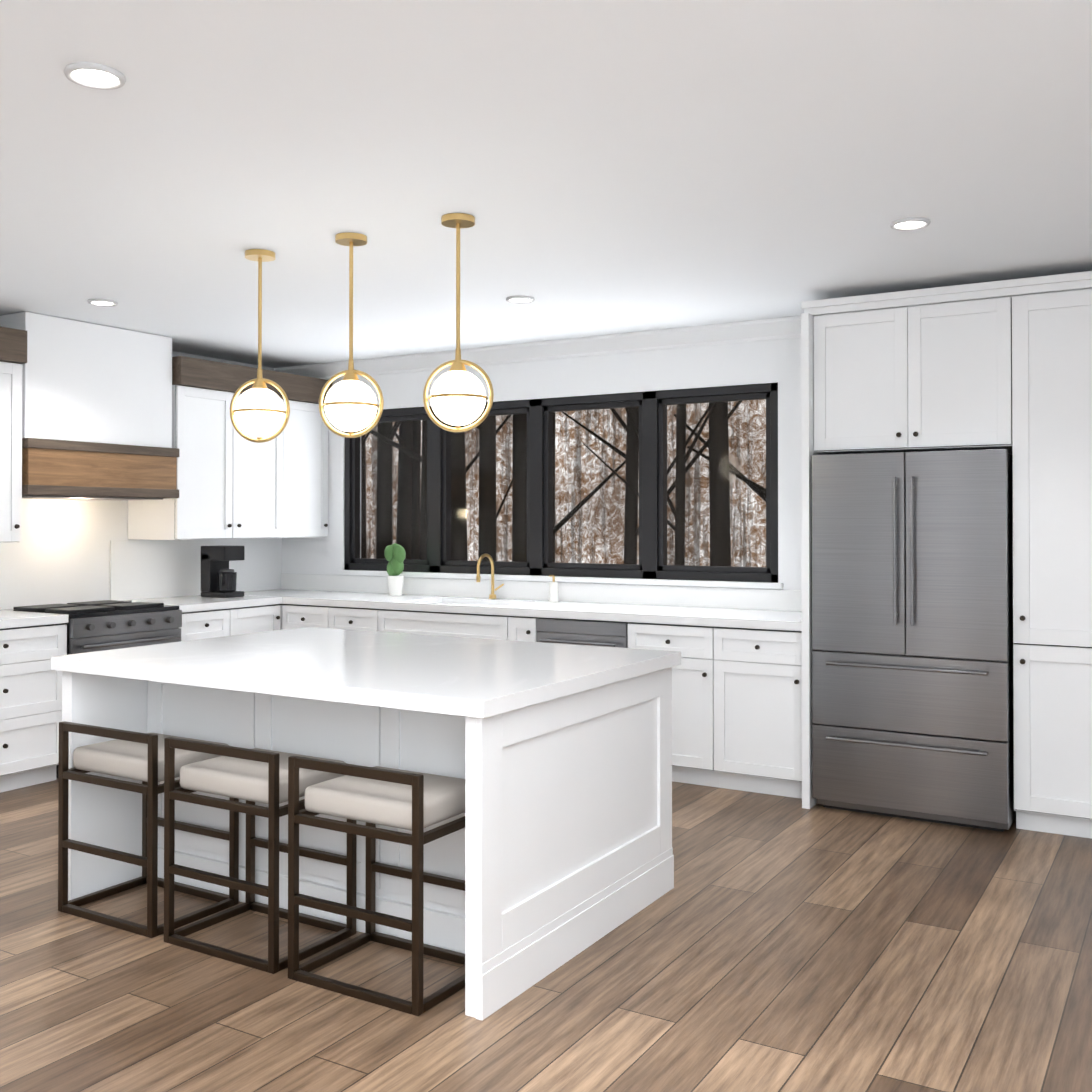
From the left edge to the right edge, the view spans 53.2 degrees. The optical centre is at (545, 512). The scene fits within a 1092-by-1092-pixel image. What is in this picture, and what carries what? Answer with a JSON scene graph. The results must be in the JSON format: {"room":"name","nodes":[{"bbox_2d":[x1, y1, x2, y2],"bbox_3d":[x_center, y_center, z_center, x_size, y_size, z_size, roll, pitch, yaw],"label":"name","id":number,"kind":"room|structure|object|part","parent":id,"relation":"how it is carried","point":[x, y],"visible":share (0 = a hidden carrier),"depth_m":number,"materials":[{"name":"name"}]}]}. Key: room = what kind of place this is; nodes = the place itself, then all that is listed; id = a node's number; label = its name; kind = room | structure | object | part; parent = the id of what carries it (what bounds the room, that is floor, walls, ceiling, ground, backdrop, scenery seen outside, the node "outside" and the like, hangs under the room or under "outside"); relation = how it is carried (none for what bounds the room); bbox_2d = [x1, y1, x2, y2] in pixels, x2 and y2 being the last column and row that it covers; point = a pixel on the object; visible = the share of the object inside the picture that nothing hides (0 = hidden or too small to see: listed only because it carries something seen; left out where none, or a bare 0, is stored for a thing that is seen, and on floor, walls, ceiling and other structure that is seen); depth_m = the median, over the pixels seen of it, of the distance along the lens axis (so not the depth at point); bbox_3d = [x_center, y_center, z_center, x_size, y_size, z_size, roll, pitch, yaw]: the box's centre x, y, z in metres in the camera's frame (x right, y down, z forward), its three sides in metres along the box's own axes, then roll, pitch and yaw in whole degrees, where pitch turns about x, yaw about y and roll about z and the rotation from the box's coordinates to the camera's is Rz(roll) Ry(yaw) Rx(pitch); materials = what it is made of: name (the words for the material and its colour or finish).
{"room":"kitchen","nodes":[
{"label":"kitchen","id":0,"kind":"room"},
{"bbox_2d":[0,351,281,609],"bbox_3d":[-4.114,0.130,5.120,0.200,2.720,8.150,0,-1,31],"label":"wall","id":1,"kind":"structure","parent":0,"point":[59,553],"depth_m":6.84,"materials":[{"name":"white paint"}]},
{"bbox_2d":[0,326,26,542],"bbox_3d":[-3.259,-0.418,5.848,0.510,1.170,0.690,0,-1,31],"label":"upper cabinet","id":2,"kind":"object","parent":1,"relation":"attached to","point":[13,349],"visible":0.98,"depth_m":5.93,"materials":[{"name":"white paint"}]},
{"bbox_2d":[0,312,179,499],"bbox_3d":[-2.810,-0.597,6.600,0.507,1.031,1.044,0,-1,31],"label":"range hood","id":3,"kind":"object","parent":1,"relation":"attached to","point":[96,412],"visible":0.9,"depth_m":6.43,"materials":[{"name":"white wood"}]},
{"bbox_2d":[128,356,295,539],"bbox_3d":[-2.278,-0.403,7.480,0.510,1.170,0.999,0,-1,31],"label":"upper cabinet","id":4,"kind":"object","parent":1,"relation":"attached to","point":[232,483],"depth_m":7.24,"materials":[{"name":"white paint"}]},
{"bbox_2d":[296,375,331,537],"bbox_3d":[-1.949,-0.398,8.028,0.510,1.170,0.531,0,-1,31],"label":"upper cabinet","id":5,"kind":"object","parent":1,"relation":"attached to","point":[311,431],"depth_m":7.99,"materials":[{"name":"white paint"}]},
{"bbox_2d":[0,778,1091,1091],"bbox_3d":[-0.685,1.531,3.046,8.200,0.120,8.150,0,-1,31],"label":"floor","id":6,"kind":"structure","parent":0,"point":[768,942],"depth_m":3.39,"materials":[{"name":"brown wood"}]},
{"bbox_2d":[0,619,68,792],"bbox_3d":[-3.133,1.054,5.905,0.652,0.885,0.750,0,-1,31],"label":"base cabinet","id":7,"kind":"object","parent":6,"relation":"on","point":[30,691],"depth_m":5.88,"materials":[{"name":"white paint"}]},
{"bbox_2d":[0,611,67,626],"bbox_3d":[-3.466,0.584,5.348,0.660,0.045,2.056,0,-1,31],"label":"countertop","id":8,"kind":"structure","parent":7,"relation":"on","point":[6,617],"depth_m":5.94,"materials":[{"name":"white stone"}]},
{"bbox_2d":[4,600,181,777],"bbox_3d":[-2.708,1.031,6.536,0.730,0.945,0.754,0,-1,31],"label":"range","id":9,"kind":"object","parent":6,"relation":"on","point":[95,626],"visible":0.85,"depth_m":6.36,"materials":[{"name":"metal"}]},
{"bbox_2d":[58,721,238,937],"bbox_3d":[-1.486,1.131,4.085,0.520,0.700,0.400,0,-1,31],"label":"stool","id":10,"kind":"object","parent":6,"relation":"on","point":[139,756],"visible":0.9,"depth_m":3.98,"materials":[{"name":"brown metal"}]},
{"bbox_3d":[-1.480,0.918,4.098,0.460,0.084,0.366,0,-1,31],"label":"seat","id":11,"kind":"part","parent":10,"relation":"part of","materials":[{"name":"fabric"}]},
{"bbox_2d":[179,607,239,640],"bbox_3d":[-2.420,1.065,7.091,0.652,0.885,0.478,0,-1,31],"label":"base cabinet","id":12,"kind":"object","parent":6,"relation":"on","point":[205,622],"depth_m":6.94,"materials":[{"name":"white paint"}]},
{"bbox_2d":[110,595,281,610],"bbox_3d":[-2.316,0.602,7.261,0.660,0.045,0.872,0,-1,31],"label":"countertop","id":13,"kind":"structure","parent":12,"relation":"on","point":[185,602],"depth_m":7.14,"materials":[{"name":"white stone"}]},
{"bbox_2d":[201,545,244,597],"bbox_3d":[-2.230,0.407,7.514,0.240,0.349,0.180,0,-1,31],"label":"coffee maker","id":14,"kind":"object","parent":13,"relation":"on","point":[218,577],"visible":1,"depth_m":7.46,"materials":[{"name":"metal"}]},
{"bbox_2d":[164,737,356,973],"bbox_3d":[-0.989,1.128,3.786,0.520,0.700,0.400,0,-1,31],"label":"stool","id":15,"kind":"object","parent":6,"relation":"on","point":[251,777],"visible":0.9,"depth_m":3.69,"materials":[{"name":"brown metal"}]},
{"bbox_3d":[-0.983,0.915,3.800,0.460,0.084,0.366,0,-1,31],"label":"seat","id":16,"kind":"part","parent":15,"relation":"part of","materials":[{"name":"fabric"}]},
{"bbox_2d":[240,603,281,634],"bbox_3d":[-2.212,1.068,7.437,0.652,0.885,0.455,0,-1,31],"label":"base cabinet","id":17,"kind":"object","parent":6,"relation":"on","point":[254,617],"depth_m":7.30,"materials":[{"name":"white paint"}]},
{"bbox_2d":[279,601,287,629],"bbox_3d":[-1.896,1.073,7.909,0.708,0.885,0.659,0,-1,31],"label":"base cabinet","id":18,"kind":"object","parent":6,"relation":"on","point":[284,606],"depth_m":7.47,"materials":[{"name":"white paint"}]},
{"bbox_2d":[288,601,383,631],"bbox_3d":[-1.256,1.070,7.524,0.913,0.885,0.659,0,-1,31],"label":"base cabinet","id":19,"kind":"object","parent":6,"relation":"on","point":[300,613],"depth_m":7.23,"materials":[{"name":"white paint"}]},
{"bbox_2d":[62,667,673,1020],"bbox_3d":[-0.671,1.043,4.246,1.953,0.879,1.362,0,-1,31],"label":"kitchen island","id":20,"kind":"object","parent":6,"relation":"on","point":[556,852],"depth_m":3.82,"materials":[{"name":"white paint"}]},
{"bbox_2d":[51,627,680,718],"bbox_3d":[-0.677,0.577,4.240,1.995,0.050,1.390,0,-1,31],"label":"island countertop","id":21,"kind":"structure","parent":20,"relation":"on","point":[465,677],"depth_m":3.92,"materials":[{"name":"white stone"}]},
{"bbox_2d":[288,756,464,1015],"bbox_3d":[-0.492,1.125,3.488,0.520,0.700,0.400,0,-1,31],"label":"stool","id":22,"kind":"object","parent":6,"relation":"on","point":[416,803],"visible":0.77,"depth_m":3.37,"materials":[{"name":"brown metal"}]},
{"bbox_3d":[-0.485,0.912,3.501,0.460,0.084,0.366,0,-1,31],"label":"seat","id":23,"kind":"part","parent":22,"relation":"part of","materials":[{"name":"fabric"}]},
{"bbox_2d":[384,601,515,640],"bbox_3d":[-0.491,1.066,7.065,1.124,0.885,0.659,0,-1,31],"label":"base cabinet","id":24,"kind":"object","parent":6,"relation":"on","point":[440,622],"depth_m":6.75,"materials":[{"name":"white paint"}]},
{"bbox_2d":[516,613,535,641],"bbox_3d":[-0.003,1.063,6.771,0.263,0.885,0.659,0,-1,31],"label":"base cabinet","id":25,"kind":"object","parent":6,"relation":"on","point":[525,622],"depth_m":6.46,"materials":[{"name":"white paint"}]},
{"bbox_2d":[536,613,639,648],"bbox_3d":[0.368,1.061,6.548,0.724,0.885,0.659,0,-1,31],"label":"dishwasher","id":26,"kind":"object","parent":6,"relation":"on","point":[591,631],"depth_m":6.23,"materials":[{"name":"grey metal"}]},
{"bbox_2d":[640,621,723,787],"bbox_3d":[0.872,1.058,6.245,0.578,0.885,0.659,0,-1,31],"label":"base cabinet","id":27,"kind":"object","parent":6,"relation":"on","point":[698,682],"depth_m":5.92,"materials":[{"name":"white paint"}]},
{"bbox_2d":[724,625,801,798],"bbox_3d":[1.257,1.056,6.014,0.571,0.885,0.659,0,-1,31],"label":"base cabinet","id":28,"kind":"object","parent":6,"relation":"on","point":[737,698],"depth_m":5.72,"materials":[{"name":"white paint"}]},
{"bbox_2d":[244,589,801,628],"bbox_3d":[-0.351,0.600,6.982,4.318,0.045,0.666,0,-1,31],"label":"countertop","id":29,"kind":"structure","parent":28,"relation":"on","point":[786,618],"depth_m":6.62,"materials":[{"name":"white stone"}]},
{"bbox_2d":[384,543,405,595],"bbox_3d":[-1.041,0.398,7.593,0.174,0.367,0.120,0,-1,31],"label":"potted plant","id":30,"kind":"object","parent":29,"relation":"on","point":[395,554],"visible":1,"depth_m":7.55,"materials":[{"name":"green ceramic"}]},
{"bbox_2d":[476,553,503,598],"bbox_3d":[-0.370,0.426,7.208,0.115,0.305,0.211,0,-1,31],"label":"faucet","id":31,"kind":"object","parent":29,"relation":"on","point":[492,595],"visible":1,"depth_m":7.27,"materials":[{"name":"gold metal"}]},
{"bbox_2d":[549,575,557,601],"bbox_3d":[0.044,0.489,6.987,0.058,0.174,0.080,0,-1,31],"label":"soap bottle","id":32,"kind":"object","parent":29,"relation":"on","point":[553,590],"visible":1,"depth_m":6.97,"materials":[{"name":"white ceramic"}]},
{"bbox_2d":[812,449,1015,831],"bbox_3d":[1.904,0.604,5.532,0.910,1.780,0.776,0,-1,31],"label":"fridge","id":33,"kind":"object","parent":6,"relation":"on","point":[912,637],"visible":0.98,"depth_m":5.21,"materials":[{"name":"metal"}]},
{"bbox_2d":[1009,275,1091,838],"bbox_3d":[2.697,0.223,5.145,0.828,2.535,0.677,0,-1,31],"label":"tall cabinet","id":34,"kind":"object","parent":6,"relation":"on","point":[1051,450],"depth_m":4.99,"materials":[{"name":"white paint"}]},
{"bbox_2d":[0,0,1091,367],"bbox_3d":[-0.685,-1.198,3.071,8.200,0.100,8.150,0,-1,31],"label":"ceiling","id":35,"kind":"structure","parent":0,"point":[608,166],"depth_m":3.56,"materials":[{"name":"white paint"}]},
{"bbox_2d":[64,62,125,89],"bbox_3d":[-1.184,-1.145,2.862,0.152,0.020,0.152,0,-1,31],"label":"recessed light","id":36,"kind":"object","parent":35,"relation":"in","point":[94,76],"visible":0.98,"depth_m":2.86,"materials":[{"name":"white plastic"}]},
{"bbox_2d":[87,299,117,306],"bbox_3d":[-2.363,-1.119,5.811,0.152,0.020,0.152,0,-1,31],"label":"recessed light","id":37,"kind":"object","parent":35,"relation":"in","point":[104,302],"visible":0.96,"depth_m":5.81,"materials":[{"name":"white plastic"}]},
{"bbox_2d":[230,249,289,442],"bbox_3d":[-1.248,-0.717,4.752,0.282,0.830,0.230,0,-1,11],"label":"pendant light","id":38,"kind":"object","parent":35,"relation":"hanging from","point":[258,411],"visible":1,"depth_m":4.71,"materials":[{"name":"white glass"}]},
{"bbox_2d":[319,232,383,437],"bbox_3d":[-0.802,-0.720,4.484,0.282,0.830,0.230,0,-1,11],"label":"pendant light","id":39,"kind":"object","parent":35,"relation":"hanging from","point":[350,405],"visible":1,"depth_m":4.44,"materials":[{"name":"white glass"}]},
{"bbox_2d":[423,213,493,431],"bbox_3d":[-0.339,-0.722,4.206,0.282,0.830,0.230,0,-1,11],"label":"pendant light","id":40,"kind":"object","parent":35,"relation":"hanging from","point":[458,397],"visible":1,"depth_m":4.16,"materials":[{"name":"white glass"}]},
{"bbox_2d":[506,295,534,303],"bbox_3d":[-0.136,-1.119,5.732,0.152,0.020,0.152,0,-1,31],"label":"recessed light","id":41,"kind":"object","parent":35,"relation":"in","point":[518,299],"visible":0.94,"depth_m":5.73,"materials":[{"name":"white plastic"}]},
{"bbox_2d":[890,217,929,230],"bbox_3d":[1.429,-1.133,4.279,0.152,0.020,0.152,0,-1,31],"label":"recessed light","id":42,"kind":"object","parent":35,"relation":"in","point":[909,223],"visible":1,"depth_m":4.27,"materials":[{"name":"white plastic"}]},
{"bbox_2d":[282,337,1012,589],"bbox_3d":[1.362,0.142,6.466,7.800,2.720,0.200,0,-1,31],"label":"wall","id":43,"kind":"structure","parent":0,"point":[778,361],"depth_m":6.85,"materials":[{"name":"white paint"}]},
{"bbox_2d":[274,316,800,379],"bbox_3d":[-0.205,-1.056,7.252,4.312,0.107,0.085,0,-1,31],"label":"crown molding","id":44,"kind":"structure","parent":43,"relation":"attached to","point":[750,331],"depth_m":6.99,"materials":[{"name":"white paint"}]},
{"bbox_2d":[337,383,782,588],"bbox_3d":[-0.054,-0.148,7.247,3.390,1.205,0.145,0,-1,31],"label":"window","id":45,"kind":"structure","parent":43,"relation":"in","point":[652,567],"depth_m":7.12,"materials":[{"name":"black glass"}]},
{"bbox_2d":[809,283,1012,454],"bbox_3d":[1.939,-0.673,5.609,0.940,0.735,0.677,0,-1,31],"label":"upper cabinet","id":46,"kind":"object","parent":43,"relation":"attached to","point":[1004,364],"depth_m":5.31,"materials":[{"name":"white paint"}]},
{"label":"outside","id":47,"kind":"structure","parent":0,"visible":0},
{"bbox_2d":[365,399,765,566],"bbox_3d":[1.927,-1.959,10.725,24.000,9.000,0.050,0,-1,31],"label":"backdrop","id":48,"kind":"structure","parent":47,"point":[746,419],"depth_m":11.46,"materials":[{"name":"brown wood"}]},
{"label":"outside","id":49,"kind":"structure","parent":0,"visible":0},
{"bbox_2d":[361,401,765,565],"bbox_3d":[0.588,-1.968,9.637,14.649,8.004,2.825,0,-1,31],"label":"trees","id":50,"kind":"object","parent":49,"point":[408,447],"depth_m":9.74,"materials":[{"name":"brown plant"}]}
]}

